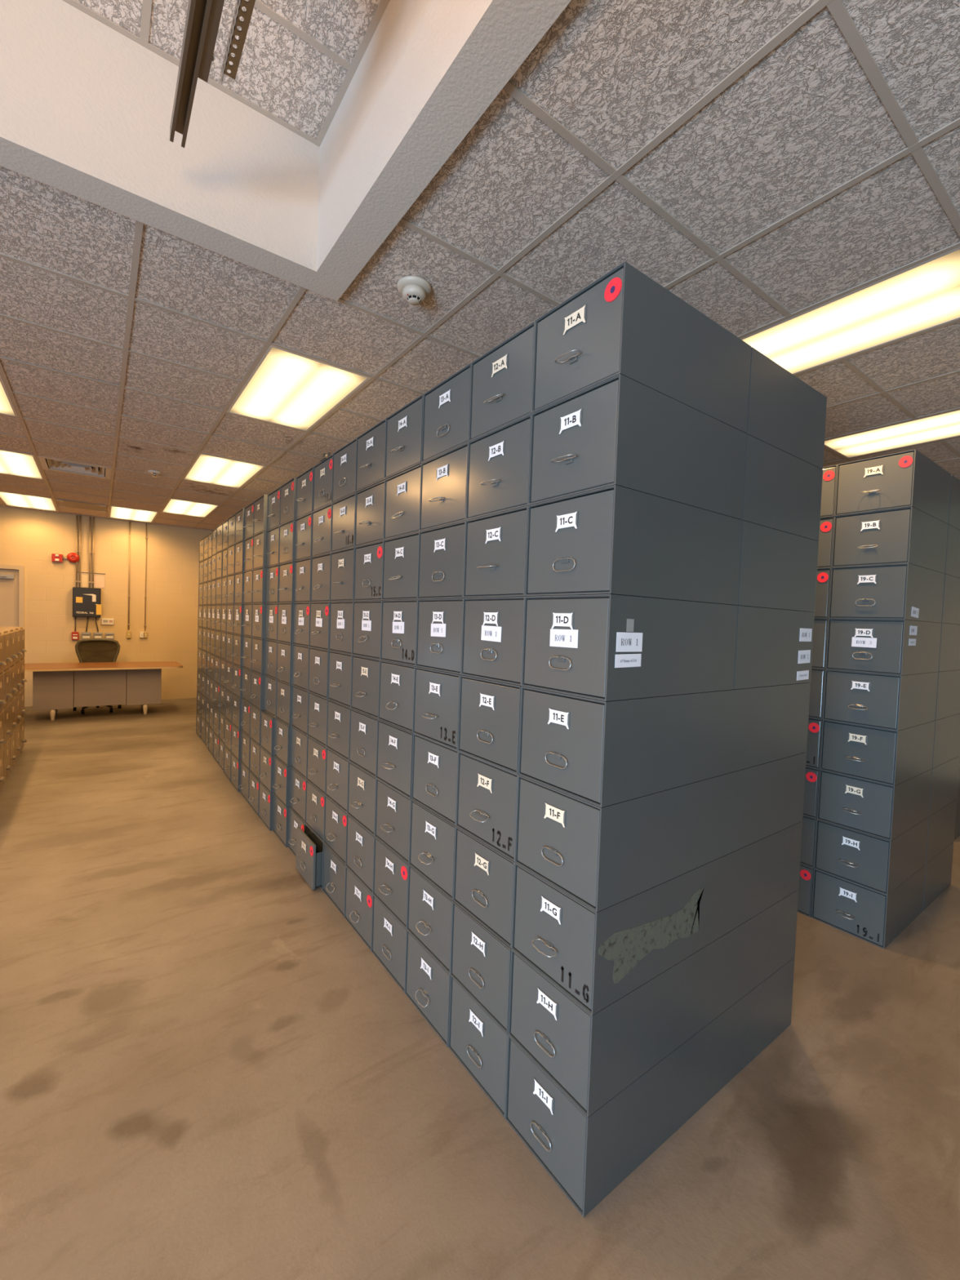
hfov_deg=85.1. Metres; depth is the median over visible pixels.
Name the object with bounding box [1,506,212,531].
trim
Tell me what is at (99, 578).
framed notice
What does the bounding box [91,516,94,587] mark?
conduit pipe
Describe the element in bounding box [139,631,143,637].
outlet box
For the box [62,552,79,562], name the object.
bell
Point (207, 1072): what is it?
floor
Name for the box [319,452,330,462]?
metal bracket
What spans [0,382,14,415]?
diffuser
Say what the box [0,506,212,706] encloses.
wall
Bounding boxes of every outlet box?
[126,631,131,638]
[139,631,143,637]
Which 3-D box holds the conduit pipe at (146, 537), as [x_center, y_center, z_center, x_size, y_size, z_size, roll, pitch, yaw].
[-5.617,-1.055,8.784,0.032,1.795,0.034,1,3,-36]
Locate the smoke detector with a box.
[396,275,431,305]
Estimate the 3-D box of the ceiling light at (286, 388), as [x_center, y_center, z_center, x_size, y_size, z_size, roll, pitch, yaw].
[-1.245,-1.649,3.469,0.584,0.065,1.194,1,3,-36]
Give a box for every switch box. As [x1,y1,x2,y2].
[81,631,90,639]
[93,632,102,638]
[105,632,114,639]
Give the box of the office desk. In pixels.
[24,661,182,720]
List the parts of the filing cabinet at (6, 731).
edge trim, drawer, drawer, drawer, drawer, pull, pull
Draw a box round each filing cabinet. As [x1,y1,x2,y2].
[0,626,26,753]
[0,627,22,764]
[0,629,17,771]
[0,630,13,783]
[0,631,6,790]
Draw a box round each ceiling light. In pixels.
[0,373,17,417]
[0,449,44,479]
[0,491,57,511]
[108,506,158,522]
[161,498,219,517]
[182,453,266,488]
[226,345,370,431]
[740,246,959,374]
[824,408,959,458]
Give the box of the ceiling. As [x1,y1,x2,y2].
[0,0,959,530]
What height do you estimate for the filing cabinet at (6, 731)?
1.315 m
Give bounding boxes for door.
[0,568,18,626]
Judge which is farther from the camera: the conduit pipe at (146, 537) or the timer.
the conduit pipe at (146, 537)
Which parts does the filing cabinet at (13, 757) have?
drawer, drawer, drawer, drawer, pull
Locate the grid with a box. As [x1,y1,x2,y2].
[62,0,390,146]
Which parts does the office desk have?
leg, modesty panel, leg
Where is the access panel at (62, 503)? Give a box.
[57,498,106,512]
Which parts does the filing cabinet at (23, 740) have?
drawer, drawer, drawer, drawer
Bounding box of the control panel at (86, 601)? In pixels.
[72,586,101,617]
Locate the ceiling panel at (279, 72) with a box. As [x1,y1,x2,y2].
[75,0,380,138]
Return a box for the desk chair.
[72,638,120,713]
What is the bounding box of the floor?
[0,697,959,1279]
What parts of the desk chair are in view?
frame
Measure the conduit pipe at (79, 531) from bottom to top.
1.125 m
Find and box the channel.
[169,0,255,147]
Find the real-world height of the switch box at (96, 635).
0.114 m
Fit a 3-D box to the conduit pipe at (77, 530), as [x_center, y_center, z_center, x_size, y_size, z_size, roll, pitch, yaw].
[-6.348,-1.396,8.230,0.032,1.125,0.034,1,3,-36]
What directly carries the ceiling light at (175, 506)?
attached to the ceiling
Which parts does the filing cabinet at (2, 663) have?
drawer, drawer, drawer, drawer, pull, pull, pull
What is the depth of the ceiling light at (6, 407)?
3.76 m
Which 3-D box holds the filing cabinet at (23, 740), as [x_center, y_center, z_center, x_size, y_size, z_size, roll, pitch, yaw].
[-4.991,0.524,5.229,0.694,1.315,0.375,1,3,-36]
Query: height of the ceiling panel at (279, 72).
0.016 m
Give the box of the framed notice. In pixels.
[77,571,105,588]
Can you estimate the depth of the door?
7.82 m
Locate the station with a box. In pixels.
[71,631,78,639]
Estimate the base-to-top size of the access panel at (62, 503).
0.018 m
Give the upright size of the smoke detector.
0.068 m
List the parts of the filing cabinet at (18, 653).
drawer, drawer, drawer, drawer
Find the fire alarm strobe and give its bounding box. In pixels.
[51,553,62,562]
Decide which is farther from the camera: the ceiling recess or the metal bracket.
the metal bracket
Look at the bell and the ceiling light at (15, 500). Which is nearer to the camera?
the ceiling light at (15, 500)
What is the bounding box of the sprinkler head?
[147,470,161,477]
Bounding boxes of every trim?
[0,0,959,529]
[0,564,24,626]
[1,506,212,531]
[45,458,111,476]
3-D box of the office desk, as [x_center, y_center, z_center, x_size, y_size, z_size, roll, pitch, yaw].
[-5.501,0.721,7.574,2.008,0.722,0.889,1,3,-36]
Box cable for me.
[74,617,98,631]
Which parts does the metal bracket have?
post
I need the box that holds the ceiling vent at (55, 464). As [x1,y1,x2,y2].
[37,455,111,479]
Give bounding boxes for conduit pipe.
[75,515,78,586]
[78,515,81,586]
[88,516,91,587]
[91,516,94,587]
[127,521,130,629]
[143,523,147,631]
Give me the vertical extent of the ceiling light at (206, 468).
0.065 m
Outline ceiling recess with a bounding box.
[0,0,571,301]
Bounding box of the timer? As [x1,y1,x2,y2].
[101,617,114,625]
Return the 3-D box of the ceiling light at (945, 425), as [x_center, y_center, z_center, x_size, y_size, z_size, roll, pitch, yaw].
[3.147,-1.502,3.660,0.584,0.065,1.194,1,3,-36]
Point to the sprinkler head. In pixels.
(153, 472)
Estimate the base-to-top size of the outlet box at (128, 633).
0.118 m

